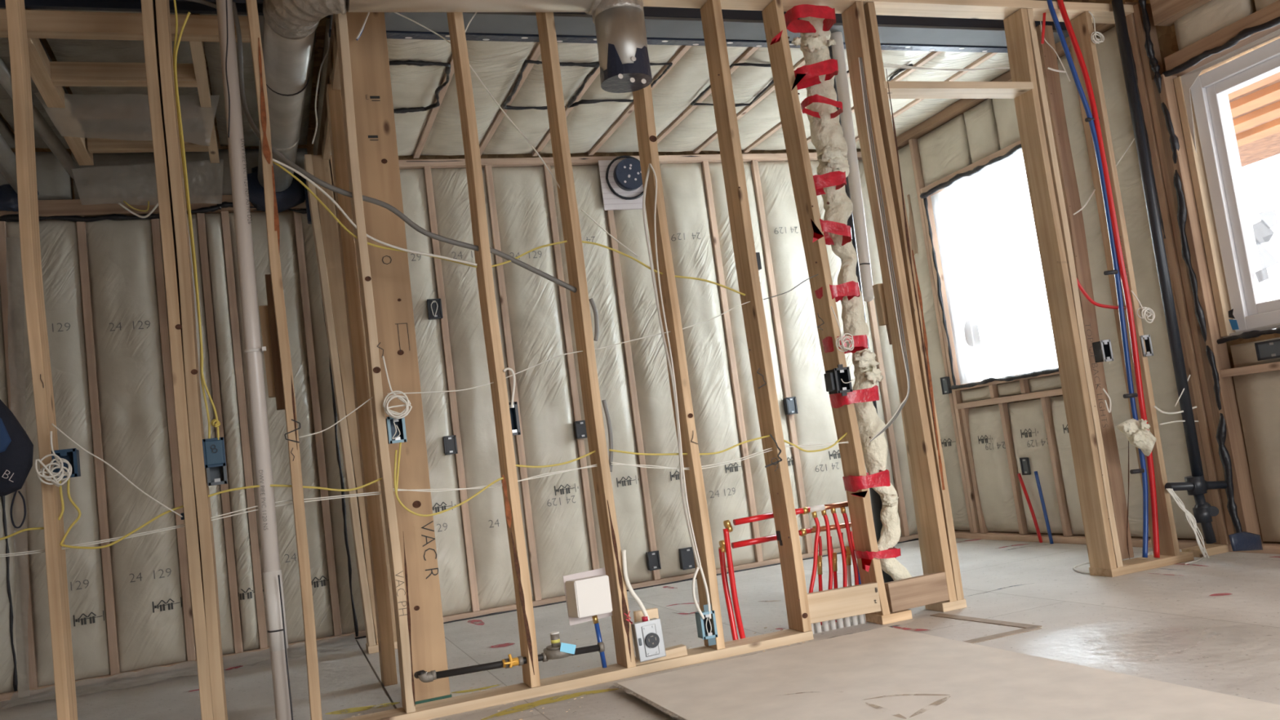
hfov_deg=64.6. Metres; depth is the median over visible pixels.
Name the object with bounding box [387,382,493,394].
cable
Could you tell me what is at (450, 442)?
electrical box
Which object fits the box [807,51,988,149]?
insulation batt
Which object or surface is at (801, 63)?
joist
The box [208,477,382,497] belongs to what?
cable
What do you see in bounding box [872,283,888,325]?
wood block
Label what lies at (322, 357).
insulation batt
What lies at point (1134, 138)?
cable
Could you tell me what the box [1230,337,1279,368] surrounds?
insulation batt
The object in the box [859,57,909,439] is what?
cable
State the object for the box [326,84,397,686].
stud
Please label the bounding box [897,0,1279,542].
wall
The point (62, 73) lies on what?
joist
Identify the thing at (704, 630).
electrical box
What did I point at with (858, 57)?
cable
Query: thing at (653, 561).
electrical box
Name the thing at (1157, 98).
stud
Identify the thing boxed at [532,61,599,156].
joist
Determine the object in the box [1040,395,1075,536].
stud
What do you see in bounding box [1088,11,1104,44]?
coil
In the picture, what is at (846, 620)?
pipe sleeve
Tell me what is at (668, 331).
cable
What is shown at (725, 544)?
manifold
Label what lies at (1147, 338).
electrical box
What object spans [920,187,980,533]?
stud
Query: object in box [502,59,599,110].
bead
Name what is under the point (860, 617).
pipe sleeve
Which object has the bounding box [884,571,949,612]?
blocking
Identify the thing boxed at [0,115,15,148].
insulation batt
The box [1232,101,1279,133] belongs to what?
joist
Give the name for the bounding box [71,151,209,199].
insulation batt
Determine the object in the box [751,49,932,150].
insulation batt
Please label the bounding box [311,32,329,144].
cable
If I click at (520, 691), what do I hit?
plate
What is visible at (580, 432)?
electrical box
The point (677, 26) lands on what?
steel beam
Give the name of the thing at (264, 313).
wood block
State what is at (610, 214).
stud
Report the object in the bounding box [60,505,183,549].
cable
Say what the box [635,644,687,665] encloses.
wood block
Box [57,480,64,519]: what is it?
cable
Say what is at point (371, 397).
cable
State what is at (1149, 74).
stud
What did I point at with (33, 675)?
stud
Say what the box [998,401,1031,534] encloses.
stud
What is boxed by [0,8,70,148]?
insulation batt
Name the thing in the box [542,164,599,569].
stud
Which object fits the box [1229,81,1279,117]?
joist
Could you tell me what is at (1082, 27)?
stud
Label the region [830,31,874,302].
pipe
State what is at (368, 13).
cable
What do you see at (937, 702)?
scuff
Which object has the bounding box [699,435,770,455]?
cable
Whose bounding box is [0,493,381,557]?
cable
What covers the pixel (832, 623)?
pipe sleeve
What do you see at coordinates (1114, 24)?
stud
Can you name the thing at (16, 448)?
coiled cable
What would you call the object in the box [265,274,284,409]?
wood block
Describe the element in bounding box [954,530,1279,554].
plate
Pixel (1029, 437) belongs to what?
insulation batt
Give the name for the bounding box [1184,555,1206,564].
cable
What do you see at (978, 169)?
bead
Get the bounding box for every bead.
[0,201,306,222]
[0,495,17,691]
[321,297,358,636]
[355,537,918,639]
[389,59,450,113]
[407,155,699,161]
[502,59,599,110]
[568,62,672,107]
[690,62,773,106]
[888,63,913,80]
[920,143,1022,198]
[923,197,955,385]
[950,367,1058,389]
[1125,19,1165,239]
[1137,0,1242,533]
[1162,16,1279,76]
[1216,327,1279,343]
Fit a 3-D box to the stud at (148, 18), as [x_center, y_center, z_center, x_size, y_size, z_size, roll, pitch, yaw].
[-1.733,-0.035,3.800,0.051,2.922,0.143,-5,-6,-20]
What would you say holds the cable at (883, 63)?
attached to the stud at (1098, 536)
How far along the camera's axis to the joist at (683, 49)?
6.42 m
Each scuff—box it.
[865,693,944,699]
[868,704,906,719]
[909,697,946,717]
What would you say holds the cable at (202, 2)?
attached to the plate at (1103, 13)
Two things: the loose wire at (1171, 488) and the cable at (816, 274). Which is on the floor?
the loose wire at (1171, 488)
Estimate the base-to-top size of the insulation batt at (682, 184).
2.955 m
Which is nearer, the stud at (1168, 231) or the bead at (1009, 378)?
the stud at (1168, 231)
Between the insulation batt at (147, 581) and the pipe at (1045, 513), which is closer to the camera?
the insulation batt at (147, 581)
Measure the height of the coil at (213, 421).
0.032 m
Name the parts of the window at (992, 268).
window header, frame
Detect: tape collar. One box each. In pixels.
[0,183,39,211]
[246,166,305,213]
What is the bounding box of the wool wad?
[1115,418,1156,456]
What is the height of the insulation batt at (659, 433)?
2.955 m
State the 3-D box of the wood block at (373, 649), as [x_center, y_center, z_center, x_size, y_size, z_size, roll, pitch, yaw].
[-1.391,1.606,5.735,0.300,0.040,0.160,-5,-6,-20]
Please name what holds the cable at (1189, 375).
attached to the stack
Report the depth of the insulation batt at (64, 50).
4.89 m
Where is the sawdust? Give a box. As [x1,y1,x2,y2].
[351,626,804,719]
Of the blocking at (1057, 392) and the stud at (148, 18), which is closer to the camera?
the stud at (148, 18)
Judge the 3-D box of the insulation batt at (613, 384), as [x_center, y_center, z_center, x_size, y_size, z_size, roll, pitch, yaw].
[-0.273,0.074,7.064,0.389,2.955,0.115,-5,-6,-20]
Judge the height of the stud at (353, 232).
2.821 m
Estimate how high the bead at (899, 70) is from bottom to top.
0.028 m
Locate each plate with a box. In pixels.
[0,195,306,217]
[0,533,918,702]
[0,633,358,709]
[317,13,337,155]
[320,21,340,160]
[340,628,813,719]
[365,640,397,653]
[398,151,862,168]
[642,0,1133,23]
[865,608,912,624]
[896,1,1138,150]
[924,598,966,612]
[952,367,1059,391]
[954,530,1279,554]
[1088,551,1194,577]
[1181,543,1228,557]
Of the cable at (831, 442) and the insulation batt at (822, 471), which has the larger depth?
the insulation batt at (822, 471)
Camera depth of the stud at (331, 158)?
5.75 m
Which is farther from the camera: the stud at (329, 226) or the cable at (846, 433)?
the stud at (329, 226)
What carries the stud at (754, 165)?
on the plate at (4, 696)
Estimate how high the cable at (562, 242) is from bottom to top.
0.103 m
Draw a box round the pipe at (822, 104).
[769,4,911,582]
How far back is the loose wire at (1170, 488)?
5.04 m
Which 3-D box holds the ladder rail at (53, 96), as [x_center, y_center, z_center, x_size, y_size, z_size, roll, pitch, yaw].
[-2.871,-1.268,4.994,0.076,0.090,1.700,-5,-6,-21]
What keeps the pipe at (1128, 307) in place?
on the plate at (1138, 564)
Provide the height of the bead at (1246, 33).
0.054 m
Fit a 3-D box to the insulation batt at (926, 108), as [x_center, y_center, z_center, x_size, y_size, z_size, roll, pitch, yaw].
[2.049,-1.802,7.110,0.343,0.091,1.900,-5,-6,-20]
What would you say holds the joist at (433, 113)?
attached to the steel beam at (677, 26)
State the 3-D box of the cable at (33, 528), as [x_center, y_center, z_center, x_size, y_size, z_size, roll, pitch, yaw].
[-2.173,0.609,3.529,0.177,0.035,0.009,-5,-6,-20]
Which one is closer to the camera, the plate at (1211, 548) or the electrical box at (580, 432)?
the plate at (1211, 548)
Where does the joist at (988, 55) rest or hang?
attached to the steel beam at (677, 26)
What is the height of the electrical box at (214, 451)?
0.106 m
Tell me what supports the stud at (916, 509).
attached to the stud at (890, 143)
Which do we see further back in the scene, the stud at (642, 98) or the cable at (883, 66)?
the cable at (883, 66)
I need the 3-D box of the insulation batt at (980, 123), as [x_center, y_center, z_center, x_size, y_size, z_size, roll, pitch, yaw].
[2.344,-1.562,6.950,0.082,0.380,0.275,-5,-6,-20]
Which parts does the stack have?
cross arm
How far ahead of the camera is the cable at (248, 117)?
4.18 m
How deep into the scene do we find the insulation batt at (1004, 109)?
6.67 m
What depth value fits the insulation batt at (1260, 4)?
4.96 m
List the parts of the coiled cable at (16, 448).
blue panel, wire coil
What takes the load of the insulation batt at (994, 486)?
on the plate at (1268, 548)
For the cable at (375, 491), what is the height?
0.066 m
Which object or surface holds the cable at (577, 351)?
attached to the stud at (612, 556)
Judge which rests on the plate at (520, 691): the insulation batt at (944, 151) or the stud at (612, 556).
the stud at (612, 556)
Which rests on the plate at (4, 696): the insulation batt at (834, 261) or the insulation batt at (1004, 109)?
the insulation batt at (834, 261)
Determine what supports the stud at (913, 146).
on the plate at (1268, 548)
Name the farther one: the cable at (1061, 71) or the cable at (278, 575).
the cable at (1061, 71)
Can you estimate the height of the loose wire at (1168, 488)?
0.366 m
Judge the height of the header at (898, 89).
0.038 m
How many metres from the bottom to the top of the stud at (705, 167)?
2.962 m
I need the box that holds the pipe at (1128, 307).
[1040,0,1159,557]
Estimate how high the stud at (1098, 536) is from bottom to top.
2.922 m
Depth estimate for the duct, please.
4.29 m
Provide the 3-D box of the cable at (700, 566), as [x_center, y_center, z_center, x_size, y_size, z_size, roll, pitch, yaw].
[0.278,0.985,4.299,0.028,0.227,0.012,-5,-6,-20]
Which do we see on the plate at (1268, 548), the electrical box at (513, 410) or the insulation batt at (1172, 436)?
the insulation batt at (1172, 436)
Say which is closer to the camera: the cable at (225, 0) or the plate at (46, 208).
the cable at (225, 0)
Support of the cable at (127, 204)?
hanging from the film at (134, 184)
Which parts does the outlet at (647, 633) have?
plate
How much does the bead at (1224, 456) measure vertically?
2.914 m
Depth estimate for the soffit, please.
8.21 m
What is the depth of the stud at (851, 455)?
4.75 m
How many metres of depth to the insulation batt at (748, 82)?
6.50 m
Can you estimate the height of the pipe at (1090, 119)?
3.004 m
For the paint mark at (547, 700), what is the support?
on the floor
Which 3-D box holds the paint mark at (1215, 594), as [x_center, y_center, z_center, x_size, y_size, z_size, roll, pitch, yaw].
[2.447,0.988,4.265,0.079,0.001,0.073,-5,-6,-20]
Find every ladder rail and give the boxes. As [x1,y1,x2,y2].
[27,38,93,165]
[189,40,219,163]
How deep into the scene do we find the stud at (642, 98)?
4.43 m
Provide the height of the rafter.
0.266 m
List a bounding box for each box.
[51,448,80,478]
[180,512,184,519]
[202,436,226,467]
[206,465,227,485]
[385,415,407,444]
[426,298,443,319]
[443,435,457,454]
[502,367,520,435]
[562,567,612,667]
[573,420,586,439]
[645,550,661,570]
[678,546,695,569]
[694,604,718,645]
[755,252,761,270]
[782,396,798,414]
[823,364,855,395]
[940,376,951,394]
[1019,457,1031,475]
[1092,339,1114,362]
[1139,334,1153,356]
[1228,531,1262,551]
[1254,338,1279,360]
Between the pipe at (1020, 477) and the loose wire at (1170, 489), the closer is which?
the loose wire at (1170, 489)
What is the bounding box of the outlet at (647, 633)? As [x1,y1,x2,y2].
[621,550,666,662]
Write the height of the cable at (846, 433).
0.082 m
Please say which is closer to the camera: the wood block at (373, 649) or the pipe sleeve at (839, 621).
the pipe sleeve at (839, 621)
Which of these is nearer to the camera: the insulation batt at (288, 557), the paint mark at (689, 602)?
the paint mark at (689, 602)
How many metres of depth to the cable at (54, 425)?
3.64 m
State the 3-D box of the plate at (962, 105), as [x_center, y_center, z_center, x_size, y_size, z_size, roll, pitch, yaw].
[2.332,-1.802,6.868,0.110,0.060,2.580,-5,-6,-20]
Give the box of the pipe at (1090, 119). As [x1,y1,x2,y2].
[1046,0,1148,557]
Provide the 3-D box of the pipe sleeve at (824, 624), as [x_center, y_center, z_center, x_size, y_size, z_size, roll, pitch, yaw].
[0.838,1.179,4.601,0.028,0.100,0.028,-5,-6,-20]
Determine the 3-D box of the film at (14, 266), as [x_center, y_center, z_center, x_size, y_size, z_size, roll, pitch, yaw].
[-3.430,0.560,5.607,0.168,2.542,0.032,-5,-6,-20]
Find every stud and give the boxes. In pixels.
[0,221,38,688]
[4,0,77,719]
[76,215,119,675]
[141,0,213,719]
[151,213,196,661]
[155,0,227,719]
[196,213,243,653]
[221,210,267,648]
[245,0,322,719]
[293,208,342,635]
[303,154,376,646]
[311,155,377,644]
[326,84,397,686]
[328,155,396,641]
[334,13,415,713]
[353,231,364,329]
[423,166,479,611]
[446,12,540,688]
[484,165,542,600]
[535,12,635,668]
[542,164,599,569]
[605,209,660,580]
[632,84,724,649]
[700,0,812,631]
[700,160,763,562]
[750,160,813,553]
[761,0,889,615]
[841,1,956,602]
[863,2,964,600]
[866,299,909,536]
[892,348,928,574]
[906,194,918,255]
[908,138,973,533]
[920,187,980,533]
[960,407,991,533]
[988,384,1001,398]
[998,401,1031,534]
[1003,8,1116,568]
[1019,378,1030,393]
[1026,8,1129,567]
[1035,24,1133,559]
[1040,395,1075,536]
[1069,11,1180,555]
[1069,46,1093,184]
[1114,23,1213,543]
[1125,13,1229,544]
[1133,3,1234,544]
[1134,71,1220,544]
[1151,79,1235,533]
[1160,74,1262,542]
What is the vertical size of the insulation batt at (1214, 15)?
0.210 m
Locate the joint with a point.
(361, 648)
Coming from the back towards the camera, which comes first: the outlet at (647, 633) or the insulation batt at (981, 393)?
the insulation batt at (981, 393)
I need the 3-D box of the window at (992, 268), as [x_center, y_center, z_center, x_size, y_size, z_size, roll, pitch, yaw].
[2.468,-0.628,6.932,0.195,1.480,1.160,-5,-6,-20]
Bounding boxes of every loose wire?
[1166,488,1206,557]
[1168,488,1204,557]
[1168,488,1205,556]
[1168,488,1208,556]
[1169,488,1204,556]
[1169,488,1205,557]
[1171,488,1208,557]
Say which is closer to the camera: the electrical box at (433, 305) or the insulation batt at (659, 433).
the electrical box at (433, 305)
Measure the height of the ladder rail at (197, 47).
0.090 m
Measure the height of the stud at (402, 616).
2.922 m
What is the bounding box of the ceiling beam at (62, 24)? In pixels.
[0,8,250,42]
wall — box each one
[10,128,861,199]
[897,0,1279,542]
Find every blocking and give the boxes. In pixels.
[807,582,880,623]
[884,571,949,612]
[955,388,1062,408]
[1219,361,1279,377]
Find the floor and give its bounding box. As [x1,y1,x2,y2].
[0,537,1279,719]
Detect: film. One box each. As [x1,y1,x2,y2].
[5,236,29,697]
[34,93,219,146]
[71,159,223,205]
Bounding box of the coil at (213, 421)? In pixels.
[210,418,220,426]
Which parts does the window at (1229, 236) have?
window header, sash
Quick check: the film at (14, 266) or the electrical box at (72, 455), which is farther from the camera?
the film at (14, 266)
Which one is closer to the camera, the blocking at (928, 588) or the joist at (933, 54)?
the blocking at (928, 588)
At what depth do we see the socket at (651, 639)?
4.14 m
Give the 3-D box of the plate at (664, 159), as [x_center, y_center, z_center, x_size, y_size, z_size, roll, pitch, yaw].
[-0.119,-1.443,7.344,4.280,0.045,0.100,-5,-6,-20]
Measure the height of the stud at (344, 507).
2.700 m
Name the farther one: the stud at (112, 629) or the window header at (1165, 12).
the stud at (112, 629)
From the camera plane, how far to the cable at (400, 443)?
3.94 m
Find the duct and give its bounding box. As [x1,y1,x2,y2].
[257,0,652,191]
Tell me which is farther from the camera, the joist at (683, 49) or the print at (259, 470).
the joist at (683, 49)
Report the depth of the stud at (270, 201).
3.86 m
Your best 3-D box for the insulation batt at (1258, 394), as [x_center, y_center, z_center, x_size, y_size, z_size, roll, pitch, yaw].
[3.473,0.382,4.361,0.104,0.860,1.927,-5,-6,-20]
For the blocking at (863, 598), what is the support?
attached to the stud at (851, 455)
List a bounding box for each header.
[884,80,1033,98]
[1150,0,1212,26]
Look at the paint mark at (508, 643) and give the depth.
5.31 m
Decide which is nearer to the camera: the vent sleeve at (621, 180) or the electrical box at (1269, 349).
the electrical box at (1269, 349)
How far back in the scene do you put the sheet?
3.31 m
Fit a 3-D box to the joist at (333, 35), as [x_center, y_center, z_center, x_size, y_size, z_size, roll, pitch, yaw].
[-1.681,-1.341,5.462,0.038,0.140,2.360,-5,-6,-20]
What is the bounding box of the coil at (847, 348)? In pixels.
[831,306,853,351]
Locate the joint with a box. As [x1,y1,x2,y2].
[355,640,396,708]
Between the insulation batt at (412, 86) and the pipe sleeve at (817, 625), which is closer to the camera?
the pipe sleeve at (817, 625)
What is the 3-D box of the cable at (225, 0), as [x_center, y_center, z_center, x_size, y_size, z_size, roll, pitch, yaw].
[-1.589,-1.136,3.901,0.044,0.578,0.006,-5,-6,-20]
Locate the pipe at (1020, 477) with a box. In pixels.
[1017,473,1042,542]
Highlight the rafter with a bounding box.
[0,57,79,178]
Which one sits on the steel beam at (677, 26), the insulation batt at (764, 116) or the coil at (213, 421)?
the insulation batt at (764, 116)
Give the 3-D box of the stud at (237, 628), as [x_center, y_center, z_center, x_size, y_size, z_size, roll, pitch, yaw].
[-2.576,0.417,6.207,0.044,2.702,0.085,-5,-6,-20]
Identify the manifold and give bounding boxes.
[718,501,861,639]
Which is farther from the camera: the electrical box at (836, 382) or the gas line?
the electrical box at (836, 382)
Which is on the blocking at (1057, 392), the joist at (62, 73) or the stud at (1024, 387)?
the stud at (1024, 387)
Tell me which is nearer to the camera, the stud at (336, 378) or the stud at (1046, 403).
the stud at (336, 378)
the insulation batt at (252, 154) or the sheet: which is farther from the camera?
the insulation batt at (252, 154)
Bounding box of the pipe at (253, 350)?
[216,0,292,719]
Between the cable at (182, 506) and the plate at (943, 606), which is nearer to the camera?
the cable at (182, 506)
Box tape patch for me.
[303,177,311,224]
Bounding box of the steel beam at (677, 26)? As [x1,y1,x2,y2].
[0,0,1069,53]
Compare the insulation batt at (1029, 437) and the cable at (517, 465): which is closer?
the cable at (517, 465)
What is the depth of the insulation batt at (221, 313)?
6.17 m
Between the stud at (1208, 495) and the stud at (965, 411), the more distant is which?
the stud at (965, 411)
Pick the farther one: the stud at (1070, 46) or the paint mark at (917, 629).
the stud at (1070, 46)
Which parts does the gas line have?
valve handle, valve handle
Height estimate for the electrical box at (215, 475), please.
0.091 m
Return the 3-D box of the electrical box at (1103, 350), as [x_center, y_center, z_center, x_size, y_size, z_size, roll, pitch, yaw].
[2.386,-0.044,5.223,0.064,0.111,0.063,-5,-6,-20]
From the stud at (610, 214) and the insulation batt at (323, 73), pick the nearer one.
the insulation batt at (323, 73)
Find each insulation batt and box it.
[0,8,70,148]
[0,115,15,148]
[0,151,72,199]
[0,286,17,693]
[5,219,110,686]
[31,8,198,95]
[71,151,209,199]
[85,219,187,672]
[159,213,235,657]
[200,13,316,146]
[204,213,263,650]
[218,148,307,195]
[228,210,333,646]
[300,213,364,633]
[313,18,341,155]
[386,38,452,155]
[399,168,471,616]
[420,40,537,155]
[431,167,533,609]
[481,42,599,154]
[491,166,591,599]
[539,44,681,153]
[550,164,653,584]
[595,45,749,152]
[613,208,695,577]
[657,47,804,151]
[659,163,755,568]
[701,48,848,151]
[708,161,805,559]
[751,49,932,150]
[757,161,853,551]
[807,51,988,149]
[810,160,902,536]
[855,53,1009,148]
[857,160,917,534]
[897,143,969,530]
[917,114,972,186]
[960,386,995,402]
[963,98,1000,163]
[968,404,1019,532]
[991,98,1020,149]
[996,380,1028,397]
[1007,399,1062,533]
[1027,373,1062,392]
[1049,395,1084,534]
[1057,53,1150,537]
[1094,26,1204,538]
[1173,0,1255,50]
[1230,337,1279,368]
[1232,369,1279,542]
[1254,0,1278,11]
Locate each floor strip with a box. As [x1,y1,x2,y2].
[930,613,1042,627]
[963,626,1041,643]
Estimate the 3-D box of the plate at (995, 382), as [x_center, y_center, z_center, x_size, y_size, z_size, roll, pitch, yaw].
[2.517,0.128,6.852,0.120,0.038,1.140,-5,-6,-20]
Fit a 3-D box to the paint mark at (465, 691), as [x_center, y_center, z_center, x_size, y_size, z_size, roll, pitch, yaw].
[-0.689,1.394,4.296,0.219,0.001,0.072,-5,-6,-20]
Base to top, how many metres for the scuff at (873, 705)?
0.001 m
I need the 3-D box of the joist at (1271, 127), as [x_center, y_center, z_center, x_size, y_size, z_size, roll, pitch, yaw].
[4.794,-1.772,6.256,0.200,0.045,8.000,-5,-6,-20]
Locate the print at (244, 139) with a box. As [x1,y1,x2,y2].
[241,138,252,223]
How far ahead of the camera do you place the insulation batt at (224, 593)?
6.11 m
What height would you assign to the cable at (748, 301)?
0.111 m
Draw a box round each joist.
[49,61,197,87]
[413,40,466,158]
[479,42,541,155]
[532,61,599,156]
[587,45,691,155]
[656,47,759,143]
[693,57,805,153]
[742,49,884,152]
[806,51,942,143]
[854,52,997,142]
[1227,71,1279,100]
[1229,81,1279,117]
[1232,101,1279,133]
[1235,117,1279,146]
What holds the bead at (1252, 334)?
attached to the stud at (1244, 499)
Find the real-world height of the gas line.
0.114 m
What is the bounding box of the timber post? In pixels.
[346,11,452,704]
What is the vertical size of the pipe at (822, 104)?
3.170 m
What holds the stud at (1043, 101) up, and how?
on the plate at (1138, 564)
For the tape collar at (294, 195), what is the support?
attached to the duct
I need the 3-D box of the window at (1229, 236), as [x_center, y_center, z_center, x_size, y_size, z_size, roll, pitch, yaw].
[3.357,-1.013,4.470,0.215,1.535,2.030,-5,-6,-20]
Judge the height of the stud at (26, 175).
2.922 m
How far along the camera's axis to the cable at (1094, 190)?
5.42 m
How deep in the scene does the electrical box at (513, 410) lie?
4.13 m
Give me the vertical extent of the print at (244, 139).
0.340 m
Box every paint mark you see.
[224,665,243,670]
[324,702,399,714]
[450,684,498,693]
[467,619,484,625]
[480,688,617,719]
[489,642,515,648]
[665,602,694,606]
[892,626,927,631]
[1208,593,1231,595]
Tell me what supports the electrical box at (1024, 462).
attached to the insulation batt at (1029, 437)
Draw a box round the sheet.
[613,626,1279,719]
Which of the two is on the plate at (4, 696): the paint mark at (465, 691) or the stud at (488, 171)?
the stud at (488, 171)
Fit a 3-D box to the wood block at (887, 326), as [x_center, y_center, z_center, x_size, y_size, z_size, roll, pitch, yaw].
[1.236,-0.228,5.019,0.044,0.301,0.050,-5,-6,-20]
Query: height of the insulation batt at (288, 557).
2.695 m
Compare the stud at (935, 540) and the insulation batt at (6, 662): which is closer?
the stud at (935, 540)
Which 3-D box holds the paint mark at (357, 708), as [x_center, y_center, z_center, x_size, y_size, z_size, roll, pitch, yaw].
[-1.150,1.445,4.199,0.300,0.001,0.117,-5,-6,-20]
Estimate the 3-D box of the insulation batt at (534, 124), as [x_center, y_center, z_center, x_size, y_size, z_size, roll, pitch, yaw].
[-0.611,-1.554,6.122,0.379,0.095,1.900,-5,-6,-20]
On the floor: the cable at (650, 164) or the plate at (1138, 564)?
the plate at (1138, 564)
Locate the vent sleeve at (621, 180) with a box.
[598,155,645,210]
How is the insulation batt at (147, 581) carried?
on the plate at (4, 696)
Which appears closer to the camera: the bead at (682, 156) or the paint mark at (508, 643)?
the paint mark at (508, 643)
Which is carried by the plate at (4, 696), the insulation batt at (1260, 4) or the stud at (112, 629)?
the stud at (112, 629)
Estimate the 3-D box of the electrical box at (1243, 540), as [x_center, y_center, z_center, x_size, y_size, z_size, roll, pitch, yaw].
[2.940,0.884,4.910,0.224,0.107,0.034,-4,-6,-27]
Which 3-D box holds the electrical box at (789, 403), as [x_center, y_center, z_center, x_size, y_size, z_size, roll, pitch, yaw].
[1.108,0.338,7.463,0.081,0.126,0.053,-5,-6,-20]
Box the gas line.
[413,631,604,682]
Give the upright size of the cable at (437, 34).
0.158 m
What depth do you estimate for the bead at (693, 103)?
6.20 m
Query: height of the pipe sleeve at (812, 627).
0.100 m
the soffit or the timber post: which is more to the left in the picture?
the timber post
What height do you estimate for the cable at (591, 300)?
0.188 m
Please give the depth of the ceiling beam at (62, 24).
4.26 m
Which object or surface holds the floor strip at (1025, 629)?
on the floor
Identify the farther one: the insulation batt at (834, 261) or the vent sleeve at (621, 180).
the insulation batt at (834, 261)
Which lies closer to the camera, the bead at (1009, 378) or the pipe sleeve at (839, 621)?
the pipe sleeve at (839, 621)
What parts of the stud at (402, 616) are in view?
wire coil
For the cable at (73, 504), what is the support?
hanging from the electrical box at (72, 455)
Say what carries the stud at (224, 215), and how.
on the plate at (4, 696)
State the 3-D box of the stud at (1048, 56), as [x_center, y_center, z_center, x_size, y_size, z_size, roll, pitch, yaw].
[2.378,-0.399,5.506,0.101,2.923,0.125,-4,-6,-20]
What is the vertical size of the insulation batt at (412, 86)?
0.087 m
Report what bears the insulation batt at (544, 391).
on the plate at (4, 696)
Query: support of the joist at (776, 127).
attached to the steel beam at (677, 26)
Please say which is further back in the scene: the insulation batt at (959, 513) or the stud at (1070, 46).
the insulation batt at (959, 513)
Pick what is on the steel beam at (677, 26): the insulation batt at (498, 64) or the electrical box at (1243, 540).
the insulation batt at (498, 64)
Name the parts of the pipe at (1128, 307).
wire coil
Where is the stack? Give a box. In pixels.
[1111,0,1226,543]
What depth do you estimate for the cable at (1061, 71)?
5.47 m
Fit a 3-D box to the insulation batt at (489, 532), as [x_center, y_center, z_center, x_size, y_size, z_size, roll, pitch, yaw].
[-1.057,0.146,6.770,0.380,2.955,0.121,-5,-6,-20]
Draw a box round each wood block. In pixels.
[258,305,275,397]
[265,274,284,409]
[633,607,658,622]
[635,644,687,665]
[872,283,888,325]
[883,288,892,344]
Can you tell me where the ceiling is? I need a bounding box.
[0,0,1071,131]
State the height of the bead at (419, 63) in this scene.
0.036 m
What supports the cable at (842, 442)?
attached to the stud at (776, 467)
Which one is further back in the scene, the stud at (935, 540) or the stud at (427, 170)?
the stud at (427, 170)
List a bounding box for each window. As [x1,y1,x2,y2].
[921,140,1057,384]
[1164,0,1279,337]
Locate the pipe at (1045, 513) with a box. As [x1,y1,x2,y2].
[1034,471,1053,543]
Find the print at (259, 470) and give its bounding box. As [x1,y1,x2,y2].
[258,470,267,530]
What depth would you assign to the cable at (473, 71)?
4.40 m
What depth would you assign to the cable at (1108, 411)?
5.12 m
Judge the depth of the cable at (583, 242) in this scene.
4.47 m
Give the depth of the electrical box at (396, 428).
3.98 m
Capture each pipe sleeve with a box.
[811,623,814,634]
[814,622,822,632]
[822,621,829,631]
[829,619,836,630]
[836,617,843,628]
[843,617,850,626]
[850,615,857,625]
[857,614,865,623]
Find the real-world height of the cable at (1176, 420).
0.022 m
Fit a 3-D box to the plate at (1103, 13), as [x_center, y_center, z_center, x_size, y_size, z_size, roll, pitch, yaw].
[-0.098,-1.671,4.619,6.010,0.045,0.145,-5,-6,-20]
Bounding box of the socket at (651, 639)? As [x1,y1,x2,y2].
[644,632,659,648]
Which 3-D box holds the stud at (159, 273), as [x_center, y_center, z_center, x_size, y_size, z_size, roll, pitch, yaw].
[-2.819,0.440,6.117,0.044,2.702,0.085,-5,-6,-20]
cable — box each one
[0,399,71,528]
[0,491,381,555]
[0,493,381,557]
[0,527,44,540]
[51,423,182,516]
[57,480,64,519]
[59,477,81,545]
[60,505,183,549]
[118,202,158,217]
[123,200,149,211]
[173,0,210,438]
[174,12,219,439]
[186,0,216,8]
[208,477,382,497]
[225,0,230,137]
[232,1,576,293]
[272,158,476,266]
[272,161,476,267]
[277,574,293,719]
[298,396,373,438]
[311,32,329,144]
[355,12,369,39]
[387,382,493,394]
[393,449,503,516]
[393,463,596,492]
[393,465,597,491]
[394,12,450,44]
[395,442,401,492]
[465,12,476,32]
[469,64,559,188]
[491,240,567,266]
[505,351,582,377]
[515,450,595,467]
[581,208,637,256]
[582,240,745,295]
[588,297,599,341]
[595,331,671,350]
[601,400,613,471]
[608,448,687,455]
[611,441,848,468]
[611,442,848,470]
[642,163,699,567]
[648,163,701,565]
[682,301,750,328]
[692,567,704,619]
[698,565,711,618]
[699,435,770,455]
[763,274,817,299]
[783,432,847,452]
[857,57,908,441]
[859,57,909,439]
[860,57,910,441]
[883,62,1008,71]
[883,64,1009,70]
[883,66,1009,69]
[1040,21,1070,81]
[1047,66,1065,72]
[1072,561,1089,573]
[1073,188,1095,214]
[1102,388,1111,413]
[1115,137,1134,166]
[1153,405,1196,413]
[1159,420,1198,425]
[1174,374,1190,406]
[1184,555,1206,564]
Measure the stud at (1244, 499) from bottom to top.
2.520 m
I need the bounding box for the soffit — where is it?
[1229,79,1279,166]
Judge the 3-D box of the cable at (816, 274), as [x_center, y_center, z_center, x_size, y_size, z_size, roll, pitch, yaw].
[0.715,-0.346,4.699,0.334,0.114,0.005,-5,-6,-20]

